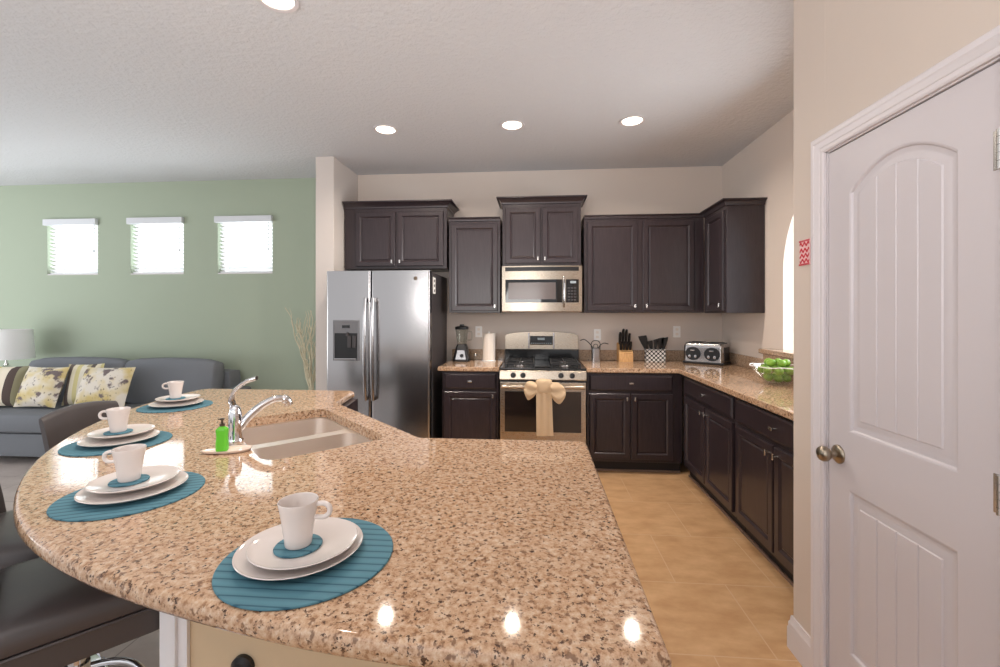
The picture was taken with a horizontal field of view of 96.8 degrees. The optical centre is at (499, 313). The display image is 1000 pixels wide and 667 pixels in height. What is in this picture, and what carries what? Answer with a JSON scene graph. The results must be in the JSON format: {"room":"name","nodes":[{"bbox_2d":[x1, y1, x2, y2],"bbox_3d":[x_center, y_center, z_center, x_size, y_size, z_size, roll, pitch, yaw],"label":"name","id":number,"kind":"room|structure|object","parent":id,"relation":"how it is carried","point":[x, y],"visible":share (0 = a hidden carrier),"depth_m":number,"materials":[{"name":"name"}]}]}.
{"room":"kitchen","nodes":[
{"label":"kitchen","id":0,"kind":"room"},
{"bbox_2d":[0,178,315,389],"bbox_3d":[-4.858,-0.050,5.187,6.500,2.900,0.140,0,0,5],"label":"wall","id":1,"kind":"structure","parent":0,"point":[242,322],"depth_m":5.03,"materials":[{"name":"green paint"}]},
{"bbox_2d":[48,225,97,274],"bbox_3d":[-4.927,-0.757,5.185,0.632,0.616,0.125,0,0,5],"label":"window","id":2,"kind":"structure","parent":1,"relation":"in","point":[71,225],"depth_m":5.22,"materials":[{"name":"white"}]},
{"bbox_2d":[42,218,97,273],"bbox_3d":[-4.935,-0.778,5.130,0.654,0.624,0.097,0,0,5],"label":"window blind","id":3,"kind":"object","parent":2,"relation":"attached to","point":[54,223],"visible":0.93,"depth_m":5.15,"materials":[{"name":"white"}]},
{"bbox_2d":[131,224,183,274],"bbox_3d":[-3.890,-0.757,5.103,0.644,0.616,0.125,0,0,5],"label":"window","id":4,"kind":"structure","parent":1,"relation":"in","point":[137,224],"depth_m":5.14,"materials":[{"name":"white"}]},
{"bbox_2d":[126,217,183,272],"bbox_3d":[-3.897,-0.778,5.048,0.666,0.624,0.097,0,0,5],"label":"window blind","id":5,"kind":"object","parent":4,"relation":"attached to","point":[154,221],"visible":0.9,"depth_m":5.07,"materials":[{"name":"white"}]},
{"bbox_2d":[218,222,272,273],"bbox_3d":[-2.843,-0.757,5.021,0.643,0.616,0.125,0,0,5],"label":"window","id":6,"kind":"structure","parent":1,"relation":"in","point":[248,222],"depth_m":5.02,"materials":[{"name":"white"}]},
{"bbox_2d":[214,215,272,272],"bbox_3d":[-2.851,-0.778,4.966,0.665,0.624,0.097,0,0,5],"label":"window blind","id":7,"kind":"object","parent":6,"relation":"attached to","point":[227,221],"visible":0.93,"depth_m":4.99,"materials":[{"name":"white"}]},
{"bbox_2d":[316,156,357,389],"bbox_3d":[-1.642,-0.050,4.563,0.180,2.900,0.680,0,0,5],"label":"wall partition","id":8,"kind":"structure","parent":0,"point":[336,183],"depth_m":4.23,"materials":[{"name":"beige paint"}]},
{"bbox_2d":[0,0,793,185],"bbox_3d":[-2.662,-1.540,1.865,11.400,0.080,6.500,0,0,5],"label":"ceiling","id":9,"kind":"structure","parent":0,"point":[92,91],"depth_m":2.90,"materials":[{"name":"white paint"}]},
{"bbox_2d":[257,0,298,12],"bbox_3d":[-1.060,-1.496,2.107,0.196,0.008,0.196,0,0,5],"label":"recessed light","id":10,"kind":"object","parent":9,"relation":"in","point":[282,6],"visible":1,"depth_m":2.15,"materials":[{"name":"white"}]},
{"bbox_2d":[373,125,397,134],"bbox_3d":[-0.930,-1.496,3.609,0.196,0.008,0.196,0,0,5],"label":"recessed light","id":11,"kind":"object","parent":9,"relation":"in","point":[381,129],"visible":1,"depth_m":3.60,"materials":[{"name":"white"}]},
{"bbox_2d":[500,120,523,130],"bbox_3d":[0.097,-1.496,3.523,0.196,0.008,0.196,0,0,5],"label":"recessed light","id":12,"kind":"object","parent":9,"relation":"in","point":[509,125],"visible":1,"depth_m":3.52,"materials":[{"name":"white"}]},
{"bbox_2d":[619,115,644,126],"bbox_3d":[1.026,-1.496,3.445,0.196,0.008,0.196,0,0,5],"label":"recessed light","id":13,"kind":"object","parent":9,"relation":"in","point":[635,120],"visible":1,"depth_m":3.44,"materials":[{"name":"white"}]},
{"bbox_2d":[0,451,801,666],"bbox_3d":[-2.512,1.430,1.853,11.700,0.060,6.500,0,0,5],"label":"floor","id":14,"kind":"structure","parent":0,"point":[714,600],"depth_m":2.36,"materials":[{"name":"beige tile"}]},
{"bbox_2d":[0,485,107,666],"bbox_3d":[-1.740,0.933,1.616,0.524,0.934,0.447,0,0,-22],"label":"bar stool","id":15,"kind":"object","parent":14,"relation":"on","point":[13,550],"visible":0.06,"depth_m":1.48,"materials":[{"name":"black leather"}]},
{"bbox_2d":[39,401,118,452],"bbox_3d":[-1.956,0.933,2.307,0.524,0.934,0.447,0,0,-2],"label":"bar stool","id":16,"kind":"object","parent":14,"relation":"on","point":[56,426],"visible":0.09,"depth_m":2.22,"materials":[{"name":"brown leather"}]},
{"bbox_2d":[0,557,159,666],"bbox_3d":[-1.283,0.933,1.301,0.524,0.934,0.447,0,0,-44],"label":"bar stool","id":17,"kind":"object","parent":14,"relation":"on","point":[49,617],"visible":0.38,"depth_m":1.19,"materials":[{"name":"black leather"}]},
{"bbox_2d":[0,357,250,456],"bbox_3d":[-3.978,0.928,4.519,2.500,0.944,0.943,0,0,5],"label":"sofa","id":18,"kind":"object","parent":14,"relation":"on","point":[20,432],"visible":0.21,"depth_m":4.52,"materials":[{"name":"grey fabric"}]},
{"bbox_2d":[0,366,28,405],"bbox_3d":[-4.912,0.710,4.369,0.440,0.384,0.201,0,0,-5],"label":"throw pillow","id":19,"kind":"object","parent":18,"relation":"on","point":[11,378],"visible":0.8,"depth_m":4.33,"materials":[{"name":"fabric"}]},
{"bbox_2d":[13,366,69,407],"bbox_3d":[-4.474,0.710,4.334,0.440,0.376,0.198,0,0,5],"label":"throw pillow","id":20,"kind":"object","parent":18,"relation":"on","point":[40,386],"visible":1,"depth_m":4.27,"materials":[{"name":"fabric"}]},
{"bbox_2d":[0,402,126,432],"bbox_3d":[-4.482,1.016,4.450,1.125,0.219,0.726,0,0,5],"label":"seat cushion","id":21,"kind":"object","parent":18,"relation":"on","point":[25,419],"depth_m":4.10,"materials":[{"name":"grey fabric"}]},
{"bbox_2d":[29,357,129,401],"bbox_3d":[-4.460,0.708,4.726,1.137,0.504,0.297,0,0,5],"label":"cushion","id":22,"kind":"object","parent":18,"relation":"on","point":[51,362],"depth_m":4.65,"materials":[{"name":"grey fabric"}]},
{"bbox_2d":[61,363,104,405],"bbox_3d":[-4.164,0.700,4.440,0.300,0.394,0.170,0,0,-16],"label":"throw pillow","id":23,"kind":"object","parent":18,"relation":"on","point":[75,372],"visible":0.46,"depth_m":4.38,"materials":[{"name":"fabric"}]},
{"bbox_2d":[74,367,135,406],"bbox_3d":[-3.834,0.710,4.304,0.500,0.376,0.212,0,0,1],"label":"throw pillow","id":24,"kind":"object","parent":18,"relation":"on","point":[97,384],"visible":0.91,"depth_m":4.24,"materials":[{"name":"fabric"}]},
{"bbox_2d":[124,403,145,408],"bbox_3d":[-3.440,1.016,4.368,1.025,0.219,0.726,0,0,5],"label":"seat cushion","id":25,"kind":"object","parent":18,"relation":"on","point":[132,405],"depth_m":4.47,"materials":[{"name":"grey fabric"}]},
{"bbox_2d":[124,357,224,403],"bbox_3d":[-3.419,0.708,4.644,1.037,0.504,0.297,0,0,5],"label":"cushion","id":26,"kind":"object","parent":18,"relation":"on","point":[148,377],"depth_m":4.53,"materials":[{"name":"grey fabric"}]},
{"bbox_2d":[160,398,404,666],"bbox_3d":[-0.576,0.963,1.949,1.765,0.874,1.584,0,0,5],"label":"kitchen island","id":27,"kind":"object","parent":14,"relation":"on","point":[183,642],"visible":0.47,"depth_m":1.19,"materials":[{"name":"beige"}]},
{"bbox_2d":[13,389,670,666],"bbox_3d":[-0.846,0.506,1.761,3.125,0.040,1.466,0,0,42],"label":"island countertop","id":28,"kind":"structure","parent":27,"relation":"on","point":[506,553],"depth_m":0.96,"materials":[{"name":"stone"}]},
{"bbox_2d":[58,431,172,456],"bbox_3d":[-1.436,0.483,1.673,0.327,0.004,0.327,0,0,-35],"label":"placemat","id":29,"kind":"object","parent":28,"relation":"on","point":[72,450],"visible":0.44,"depth_m":1.59,"materials":[{"name":"fabric"}]},
{"bbox_2d":[77,429,159,446],"bbox_3d":[-1.436,0.472,1.679,0.239,0.017,0.239,0,0,-36],"label":"dinner plate","id":30,"kind":"object","parent":29,"relation":"on","point":[86,442],"visible":0.78,"depth_m":1.66,"materials":[{"name":"beige ceramic"}]},
{"bbox_2d":[87,424,154,438],"bbox_3d":[-1.462,0.457,1.718,0.202,0.016,0.202,0,0,-36],"label":"plate","id":31,"kind":"object","parent":30,"relation":"on","point":[137,428],"visible":0.79,"depth_m":1.71,"materials":[{"name":"beige ceramic"}]},
{"bbox_2d":[103,428,132,434],"bbox_3d":[-1.470,0.454,1.711,0.089,0.004,0.089,0,0,-35],"label":"coaster","id":32,"kind":"object","parent":31,"relation":"on","point":[128,430],"visible":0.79,"depth_m":1.69,"materials":[{"name":"fabric"}]},
{"bbox_2d":[98,407,130,432],"bbox_3d":[-1.479,0.408,1.713,0.092,0.087,0.075,0,0,18],"label":"mug","id":33,"kind":"object","parent":32,"relation":"on","point":[117,417],"visible":1,"depth_m":1.69,"materials":[{"name":"beige ceramic"}]},
{"bbox_2d":[46,471,204,521],"bbox_3d":[-0.992,0.483,1.200,0.327,0.004,0.327,0,0,-20],"label":"placemat","id":34,"kind":"object","parent":28,"relation":"on","point":[66,509],"visible":0.5,"depth_m":1.11,"materials":[{"name":"fabric"}]},
{"bbox_2d":[74,471,188,504],"bbox_3d":[-0.992,0.472,1.206,0.239,0.017,0.239,0,0,-20],"label":"dinner plate","id":35,"kind":"object","parent":34,"relation":"on","point":[83,496],"visible":0.55,"depth_m":1.15,"materials":[{"name":"beige ceramic"}]},
{"bbox_2d":[84,465,179,493],"bbox_3d":[-1.002,0.457,1.218,0.202,0.016,0.202,0,0,-20],"label":"plate","id":36,"kind":"object","parent":35,"relation":"on","point":[158,474],"visible":0.77,"depth_m":1.21,"materials":[{"name":"beige ceramic"}]},
{"bbox_2d":[108,474,149,486],"bbox_3d":[-1.011,0.454,1.211,0.089,0.004,0.089,0,0,-21],"label":"coaster","id":37,"kind":"object","parent":36,"relation":"on","point":[144,477],"visible":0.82,"depth_m":1.19,"materials":[{"name":"fabric"}]},
{"bbox_2d":[102,444,146,482],"bbox_3d":[-1.019,0.408,1.214,0.092,0.087,0.075,0,0,23],"label":"mug","id":38,"kind":"object","parent":37,"relation":"on","point":[128,460],"visible":1,"depth_m":1.19,"materials":[{"name":"beige ceramic"}]},
{"bbox_2d":[136,400,212,412],"bbox_3d":[-1.704,0.483,2.336,0.327,0.004,0.327,0,0,35],"label":"placemat","id":39,"kind":"object","parent":28,"relation":"on","point":[144,409],"visible":0.52,"depth_m":2.26,"materials":[{"name":"fabric"}]},
{"bbox_2d":[148,398,203,407],"bbox_3d":[-1.704,0.472,2.342,0.239,0.017,0.239,0,0,35],"label":"dinner plate","id":40,"kind":"object","parent":39,"relation":"on","point":[157,404],"visible":0.89,"depth_m":2.33,"materials":[{"name":"beige ceramic"}]},
{"bbox_2d":[155,394,200,401],"bbox_3d":[-1.741,0.457,2.402,0.202,0.016,0.202,0,0,34],"label":"plate","id":41,"kind":"object","parent":40,"relation":"on","point":[188,396],"visible":0.82,"depth_m":2.40,"materials":[{"name":"beige ceramic"}]},
{"bbox_2d":[165,396,185,399],"bbox_3d":[-1.750,0.454,2.395,0.089,0.004,0.089,0,0,34],"label":"coaster","id":42,"kind":"object","parent":41,"relation":"on","point":[182,397],"visible":0.84,"depth_m":2.37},
{"bbox_2d":[161,381,183,398],"bbox_3d":[-1.758,0.408,2.397,0.092,0.087,0.075,0,0,18],"label":"mug","id":43,"kind":"object","parent":42,"relation":"on","point":[175,388],"visible":1,"depth_m":2.37,"materials":[{"name":"beige ceramic"}]},
{"bbox_2d":[200,445,252,453],"bbox_3d":[-0.963,0.480,1.565,0.162,0.010,0.076,0,0,-18],"label":"tray","id":44,"kind":"object","parent":28,"relation":"on","point":[237,448],"visible":0.94,"depth_m":1.56,"materials":[{"name":"beige"}]},
{"bbox_2d":[215,418,228,451],"bbox_3d":[-0.978,0.423,1.564,0.038,0.114,0.029,0,0,-13],"label":"soap bottle","id":45,"kind":"object","parent":44,"relation":"on","point":[222,441],"visible":1,"depth_m":1.55,"materials":[{"name":"green"}]},
{"bbox_2d":[228,376,292,442],"bbox_3d":[-0.939,0.361,1.750,0.238,0.249,0.086,0,0,-41],"label":"kitchen faucet","id":46,"kind":"object","parent":28,"relation":"on","point":[237,423],"visible":0.98,"depth_m":1.70,"materials":[{"name":"silver metal"}]},
{"bbox_2d":[212,518,392,610],"bbox_3d":[-0.382,0.483,0.888,0.327,0.004,0.327,0,0,5],"label":"placemat","id":47,"kind":"object","parent":28,"relation":"on","point":[234,589],"visible":0.51,"depth_m":0.80,"materials":[{"name":"fabric"}]},
{"bbox_2d":[232,519,362,580],"bbox_3d":[-0.401,0.472,0.895,0.239,0.017,0.239,0,0,5],"label":"dinner plate","id":48,"kind":"object","parent":47,"relation":"on","point":[240,563],"visible":0.38,"depth_m":0.82,"materials":[{"name":"beige ceramic"}]},
{"bbox_2d":[246,517,357,569],"bbox_3d":[-0.389,0.457,0.883,0.202,0.016,0.202,0,0,5],"label":"plate","id":49,"kind":"object","parent":48,"relation":"on","point":[337,534],"visible":0.74,"depth_m":0.87,"materials":[{"name":"beige ceramic"}]},
{"bbox_2d":[273,534,322,557],"bbox_3d":[-0.396,0.454,0.872,0.089,0.004,0.089,0,0,5],"label":"coaster","id":50,"kind":"object","parent":49,"relation":"on","point":[279,550],"visible":0.52,"depth_m":0.85,"materials":[{"name":"fabric"}]},
{"bbox_2d":[277,492,332,549],"bbox_3d":[-0.388,0.408,0.868,0.093,0.087,0.075,0,0,27],"label":"mug","id":51,"kind":"object","parent":50,"relation":"on","point":[297,511],"visible":1,"depth_m":0.85,"materials":[{"name":"beige ceramic"}]},
{"bbox_2d":[243,417,372,459],"bbox_3d":[-0.841,0.624,1.872,0.480,0.194,0.760,0,0,-41],"label":"double sink","id":52,"kind":"object","parent":28,"relation":"in","point":[281,440],"visible":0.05,"depth_m":1.96,"materials":[{"name":"beige ceramic"}]},
{"bbox_2d":[285,308,315,389],"bbox_3d":[-2.026,0.647,4.601,0.415,1.505,0.226,0,0,5],"label":"branches","id":53,"kind":"object","parent":14,"relation":"on","point":[308,372],"visible":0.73,"depth_m":4.57,"materials":[{"name":"beige plant"}]},
{"bbox_2d":[327,270,446,437],"bbox_3d":[-1.062,0.507,4.291,0.944,1.785,0.862,0,0,5],"label":"refrigerator","id":54,"kind":"object","parent":14,"relation":"on","point":[387,330],"visible":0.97,"depth_m":3.94,"materials":[{"name":"grey"}]},
{"bbox_2d":[433,277,435,293],"bbox_3d":[-0.604,-0.260,4.080,0.009,0.150,0.090,0,0,5],"label":"magnet","id":55,"kind":"object","parent":54,"relation":"attached to","point":[434,279],"visible":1,"depth_m":4.08,"materials":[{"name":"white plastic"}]},
{"bbox_2d":[442,370,499,438],"bbox_3d":[-0.243,0.958,4.325,0.513,0.884,0.730,0,0,5],"label":"base cabinet","id":56,"kind":"object","parent":14,"relation":"on","point":[470,399],"visible":0.66,"depth_m":3.99,"materials":[{"name":"black"}]},
{"bbox_2d":[438,349,504,371],"bbox_3d":[-0.256,0.443,4.335,0.554,0.146,0.713,0,0,5],"label":"countertop","id":57,"kind":"structure","parent":56,"relation":"on","point":[476,363],"depth_m":4.18,"materials":[{"name":"stone"}]},
{"bbox_2d":[453,324,470,361],"bbox_3d":[-0.371,0.289,4.475,0.192,0.371,0.180,0,0,5],"label":"blender","id":58,"kind":"object","parent":57,"relation":"on","point":[461,354],"visible":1,"depth_m":4.42,"materials":[{"name":"black plastic"}]},
{"bbox_2d":[482,332,495,361],"bbox_3d":[-0.111,0.325,4.482,0.140,0.300,0.140,0,0,5],"label":"paper towel roll","id":59,"kind":"object","parent":57,"relation":"on","point":[488,338],"visible":1,"depth_m":4.43,"materials":[{"name":"white paper"}]},
{"bbox_2d":[500,331,585,443],"bbox_3d":[0.398,0.789,4.200,0.755,1.222,0.814,0,0,5],"label":"gas range","id":60,"kind":"object","parent":14,"relation":"on","point":[533,356],"visible":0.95,"depth_m":3.87,"materials":[{"name":"grey"}]},
{"bbox_2d":[500,360,585,370],"bbox_3d":[0.400,0.485,4.218,0.755,0.020,0.668,0,0,5],"label":"cooktop","id":61,"kind":"object","parent":60,"relation":"in","point":[539,365],"depth_m":3.94,"materials":[{"name":"black metal"}]},
{"bbox_2d":[524,379,565,435],"bbox_3d":[0.382,0.799,3.799,0.360,0.489,0.094,0,0,5],"label":"dish towel","id":62,"kind":"object","parent":60,"relation":"hanging from","point":[544,390],"visible":1,"depth_m":3.78,"materials":[{"name":"beige fabric"}]},
{"bbox_2d":[586,372,681,472],"bbox_3d":[1.201,0.958,4.211,0.822,0.884,0.730,0,0,5],"label":"base cabinet","id":63,"kind":"object","parent":14,"relation":"on","point":[634,420],"visible":0.91,"depth_m":3.88,"materials":[{"name":"black"}]},
{"bbox_2d":[684,376,744,533],"bbox_3d":[1.824,0.958,3.303,0.656,0.884,1.008,0,0,5],"label":"base cabinet","id":64,"kind":"object","parent":14,"relation":"on","point":[710,422],"visible":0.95,"depth_m":3.19,"materials":[{"name":"black"}]},
{"bbox_2d":[736,398,793,587],"bbox_3d":[1.746,0.958,2.314,0.656,0.884,0.972,0,0,5],"label":"base cabinet","id":65,"kind":"object","parent":14,"relation":"on","point":[764,438],"visible":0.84,"depth_m":2.43,"materials":[{"name":"black"}]},
{"bbox_2d":[579,350,793,420],"bbox_3d":[1.426,0.443,3.201,1.436,0.146,2.709,0,0,5],"label":"countertop","id":66,"kind":"structure","parent":65,"relation":"on","point":[738,379],"depth_m":3.69,"materials":[{"name":"stone"}]},
{"bbox_2d":[591,340,600,360],"bbox_3d":[0.967,0.369,4.488,0.099,0.210,0.088,0,0,5],"label":"utensil canister","id":67,"kind":"object","parent":66,"relation":"on","point":[595,352],"visible":0.99,"depth_m":4.45,"materials":[{"name":"silver metal"}]},
{"bbox_2d":[617,343,632,361],"bbox_3d":[1.251,0.382,4.453,0.136,0.185,0.135,0,0,5],"label":"knife block","id":68,"kind":"object","parent":66,"relation":"on","point":[625,355],"visible":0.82,"depth_m":4.39,"materials":[{"name":"brown wood"}]},
{"bbox_2d":[618,332,621,343],"bbox_3d":[1.206,0.243,4.462,0.028,0.128,0.065,0,0,5],"label":"kitchen knife","id":69,"kind":"object","parent":68,"relation":"on","point":[620,333],"visible":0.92,"depth_m":4.45,"materials":[{"name":"black plastic"}]},
{"bbox_2d":[621,329,624,341],"bbox_3d":[1.236,0.224,4.460,0.028,0.156,0.074,0,0,5],"label":"kitchen knife","id":70,"kind":"object","parent":68,"relation":"on","point":[623,330],"visible":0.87,"depth_m":4.45,"materials":[{"name":"black plastic"}]},
{"bbox_2d":[625,329,627,341],"bbox_3d":[1.267,0.227,4.459,0.028,0.151,0.072,0,0,5],"label":"kitchen knife","id":71,"kind":"object","parent":68,"relation":"on","point":[626,330],"visible":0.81,"depth_m":4.45,"materials":[{"name":"black plastic"}]},
{"bbox_2d":[644,349,665,361],"bbox_3d":[1.548,0.412,4.432,0.195,0.125,0.100,0,0,7],"label":"utensil caddy","id":72,"kind":"object","parent":66,"relation":"on","point":[650,355],"visible":0.93,"depth_m":4.38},
{"bbox_2d":[638,335,647,348],"bbox_3d":[1.438,0.338,4.441,0.111,0.252,0.011,0,0,5],"label":"spatula","id":73,"kind":"object","parent":72,"relation":"in","point":[643,339],"visible":0.86,"depth_m":4.44,"materials":[{"name":"black plastic"}]},
{"bbox_2d":[647,340,652,348],"bbox_3d":[1.500,0.363,4.436,0.054,0.202,0.011,0,0,5],"label":"spatula","id":74,"kind":"object","parent":72,"relation":"in","point":[650,343],"visible":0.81,"depth_m":4.43,"materials":[{"name":"black plastic"}]},
{"bbox_2d":[653,339,657,348],"bbox_3d":[1.552,0.355,4.432,0.040,0.216,0.011,0,0,5],"label":"spatula","id":75,"kind":"object","parent":72,"relation":"in","point":[655,341],"visible":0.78,"depth_m":4.43,"materials":[{"name":"black plastic"}]},
{"bbox_2d":[658,337,663,348],"bbox_3d":[1.603,0.348,4.428,0.062,0.231,0.011,0,0,5],"label":"spatula","id":76,"kind":"object","parent":72,"relation":"in","point":[660,341],"visible":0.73,"depth_m":4.42,"materials":[{"name":"black plastic"}]},
{"bbox_2d":[662,337,667,348],"bbox_3d":[1.642,0.346,4.425,0.065,0.234,0.011,0,0,5],"label":"spatula","id":77,"kind":"object","parent":72,"relation":"in","point":[664,343],"visible":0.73,"depth_m":4.42,"materials":[{"name":"black plastic"}]},
{"bbox_2d":[683,341,730,365],"bbox_3d":[1.980,0.371,4.266,0.371,0.206,0.255,0,0,42],"label":"toaster","id":78,"kind":"object","parent":66,"relation":"on","point":[695,352],"visible":1,"depth_m":4.17,"materials":[{"name":"silver metal"}]},
{"bbox_2d":[749,363,793,369],"bbox_3d":[1.873,0.410,3.002,0.329,0.130,0.329,0,0,5],"label":"fruit bowl","id":79,"kind":"object","parent":66,"relation":"on","point":[750,363],"visible":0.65,"depth_m":2.92,"materials":[{"name":"clear glass"}]},
{"bbox_2d":[757,365,764,372],"bbox_3d":[1.791,0.377,3.040,0.053,0.056,0.054,0,0,-29],"label":"lime","id":80,"kind":"object","parent":79,"relation":"in","point":[759,369],"visible":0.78,"depth_m":3.03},
{"bbox_2d":[763,366,771,373],"bbox_3d":[1.789,0.377,2.971,0.057,0.052,0.053,0,0,-43],"label":"lime","id":81,"kind":"object","parent":79,"relation":"in","point":[766,371],"visible":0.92,"depth_m":2.95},
{"bbox_2d":[766,359,775,366],"bbox_3d":[1.822,0.329,2.988,0.057,0.054,0.053,0,0,17],"label":"lime","id":82,"kind":"object","parent":81,"relation":"on","point":[770,362],"visible":1,"depth_m":2.97,"materials":[{"name":"food"}]},
{"bbox_2d":[764,374,773,380],"bbox_3d":[1.815,0.428,2.997,0.057,0.053,0.053,0,0,26],"label":"lime","id":83,"kind":"object","parent":79,"relation":"in","point":[768,377],"visible":0.98,"depth_m":2.98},
{"bbox_2d":[773,375,783,381],"bbox_3d":[1.849,0.428,2.949,0.053,0.052,0.057,0,0,-15],"label":"lime","id":84,"kind":"object","parent":79,"relation":"in","point":[776,378],"visible":0.95,"depth_m":2.93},
{"bbox_2d":[774,366,783,375],"bbox_3d":[1.836,0.376,2.920,0.052,0.061,0.052,0,0,24],"label":"lime","id":85,"kind":"object","parent":79,"relation":"in","point":[779,372],"visible":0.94,"depth_m":2.90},
{"bbox_2d":[777,360,786,366],"bbox_3d":[1.870,0.329,2.949,0.062,0.053,0.052,0,0,-18],"label":"lime","id":86,"kind":"object","parent":79,"relation":"in","point":[782,363],"visible":0.96,"depth_m":2.93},
{"bbox_2d":[782,374,791,381],"bbox_3d":[1.908,0.428,2.954,0.053,0.053,0.057,0,0,22],"label":"lime","id":87,"kind":"object","parent":79,"relation":"in","point":[787,378],"visible":0.89,"depth_m":2.94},
{"bbox_2d":[784,359,790,366],"bbox_3d":[1.923,0.329,2.984,0.057,0.054,0.053,0,0,2],"label":"lime","id":88,"kind":"object","parent":79,"relation":"in","point":[788,362],"visible":0.52,"depth_m":2.96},
{"bbox_2d":[785,367,793,374],"bbox_3d":[1.905,0.377,2.918,0.057,0.052,0.053,0,0,-21],"label":"lime","id":89,"kind":"object","parent":79,"relation":"in","point":[787,371],"visible":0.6,"depth_m":2.90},
{"bbox_3d":[-5.510,1.100,4.807,0.480,0.600,0.480,0,0,4],"label":"end table","id":90,"kind":"object","parent":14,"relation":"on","visible":0},
{"bbox_2d":[0,329,35,364],"bbox_3d":[-5.330,0.483,4.793,0.444,0.632,0.444,0,0,5],"label":"table lamp","id":91,"kind":"object","parent":90,"relation":"on","point":[15,344],"visible":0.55,"depth_m":4.72,"materials":[{"name":"white fabric"}]},
{"bbox_2d":[358,166,721,450],"bbox_3d":[0.401,-0.050,4.713,3.960,2.900,0.140,0,0,5],"label":"wall","id":92,"kind":"structure","parent":0,"point":[661,190],"depth_m":4.60,"materials":[{"name":"beige paint"}]},
{"bbox_2d":[342,199,458,271],"bbox_3d":[-0.990,-0.776,4.535,1.090,0.662,0.427,0,0,5],"label":"upper cabinet","id":93,"kind":"object","parent":92,"relation":"attached to","point":[388,235],"visible":0.97,"depth_m":4.37,"materials":[{"name":"brown wood"}]},
{"bbox_2d":[449,217,502,312],"bbox_3d":[-0.236,-0.476,4.483,0.502,0.929,0.412,0,0,5],"label":"upper cabinet","id":94,"kind":"object","parent":92,"relation":"attached to","point":[475,243],"visible":0.98,"depth_m":4.31,"materials":[{"name":"brown wood"}]},
{"bbox_2d":[475,326,481,336],"bbox_3d":[-0.225,0.187,4.688,0.072,0.116,0.008,0,0,5],"label":"wall outlet","id":95,"kind":"object","parent":92,"relation":"attached to","point":[478,329],"visible":1,"depth_m":4.68,"materials":[{"name":"white plastic"}]},
{"bbox_2d":[452,349,504,358],"bbox_3d":[-0.229,0.422,4.679,0.554,0.104,0.022,0,0,5],"label":"backsplash","id":96,"kind":"structure","parent":92,"relation":"attached to","point":[499,353],"depth_m":4.67,"materials":[{"name":"stone"}]},
{"bbox_2d":[496,195,586,265],"bbox_3d":[0.411,-0.793,4.428,0.862,0.662,0.420,0,0,5],"label":"upper cabinet","id":97,"kind":"object","parent":92,"relation":"attached to","point":[536,230],"visible":0.96,"depth_m":4.26,"materials":[{"name":"brown wood"}]},
{"bbox_2d":[502,265,581,311],"bbox_3d":[0.409,-0.238,4.378,0.752,0.437,0.521,0,0,5],"label":"microwave","id":98,"kind":"object","parent":97,"relation":"attached to","point":[531,288],"visible":1,"depth_m":4.16,"materials":[{"name":"silver metal"}]},
{"bbox_2d":[594,329,600,339],"bbox_3d":[1.006,0.214,4.591,0.072,0.116,0.008,0,0,5],"label":"wall outlet","id":99,"kind":"object","parent":92,"relation":"attached to","point":[597,332],"visible":0.91,"depth_m":4.59,"materials":[{"name":"white plastic"}]},
{"bbox_2d":[580,213,703,312],"bbox_3d":[1.368,-0.476,4.357,1.108,0.929,0.412,0,0,5],"label":"upper cabinet","id":100,"kind":"object","parent":92,"relation":"attached to","point":[631,263],"visible":0.97,"depth_m":4.18,"materials":[{"name":"brown wood"}]},
{"bbox_2d":[579,350,762,369],"bbox_3d":[1.426,0.422,3.209,1.436,0.104,2.693,0,0,5],"label":"backsplash","id":101,"kind":"structure","parent":92,"relation":"attached to","point":[671,355],"depth_m":4.51,"materials":[{"name":"stone"}]},
{"bbox_2d":[673,326,679,336],"bbox_3d":[1.804,0.181,4.528,0.072,0.116,0.008,0,0,5],"label":"wall outlet","id":102,"kind":"object","parent":92,"relation":"attached to","point":[676,329],"visible":1,"depth_m":4.53,"materials":[{"name":"white plastic"}]},
{"bbox_2d":[722,109,793,358],"bbox_3d":[2.204,-0.050,3.089,0.130,2.900,2.815,0,0,5],"label":"wall","id":103,"kind":"structure","parent":0,"point":[765,167],"depth_m":3.57,"materials":[{"name":"beige paint"}]},
{"bbox_2d":[700,197,766,312],"bbox_3d":[2.021,-0.479,3.885,0.354,0.942,0.514,0,0,5],"label":"upper cabinet","id":104,"kind":"object","parent":103,"relation":"attached to","point":[734,227],"visible":1,"depth_m":3.67,"materials":[{"name":"brown wood"}]},
{"bbox_2d":[758,348,793,381],"bbox_3d":[2.156,0.375,2.699,0.305,0.199,1.700,0,0,5],"label":"ledge","id":105,"kind":"object","parent":103,"relation":"attached to","point":[771,353],"visible":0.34,"depth_m":3.31,"materials":[{"name":"stone"}]},
{"bbox_2d":[794,0,999,635],"bbox_3d":[1.501,-0.050,0.055,0.835,2.900,3.545,0,0,5],"label":"wall","id":106,"kind":"structure","parent":0,"point":[849,55],"depth_m":1.62,"materials":[{"name":"beige paint"}]},
{"bbox_2d":[787,615,810,666],"bbox_3d":[1.286,1.331,1.783,0.166,0.138,0.166,0,0,5],"label":"baseboard","id":107,"kind":"structure","parent":106,"relation":"attached to","point":[798,639],"depth_m":1.79,"materials":[{"name":"white"}]},
{"bbox_2d":[799,238,810,265],"bbox_3d":[1.214,-0.245,1.769,0.005,0.102,0.070,0,0,5],"label":"wall sign","id":108,"kind":"object","parent":106,"relation":"attached to","point":[805,245],"visible":1,"depth_m":1.76,"materials":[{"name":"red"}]},
{"bbox_2d":[811,25,999,666],"bbox_3d":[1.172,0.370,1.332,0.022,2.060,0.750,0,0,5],"label":"door frame","id":109,"kind":"structure","parent":106,"relation":"in","point":[986,48],"depth_m":1.65,"materials":[{"name":"white"}]},
{"bbox_2d":[816,62,999,666],"bbox_3d":[1.171,0.402,1.330,0.103,1.980,0.620,0,0,5],"label":"door","id":110,"kind":"structure","parent":106,"relation":"in","point":[912,454],"depth_m":1.26,"materials":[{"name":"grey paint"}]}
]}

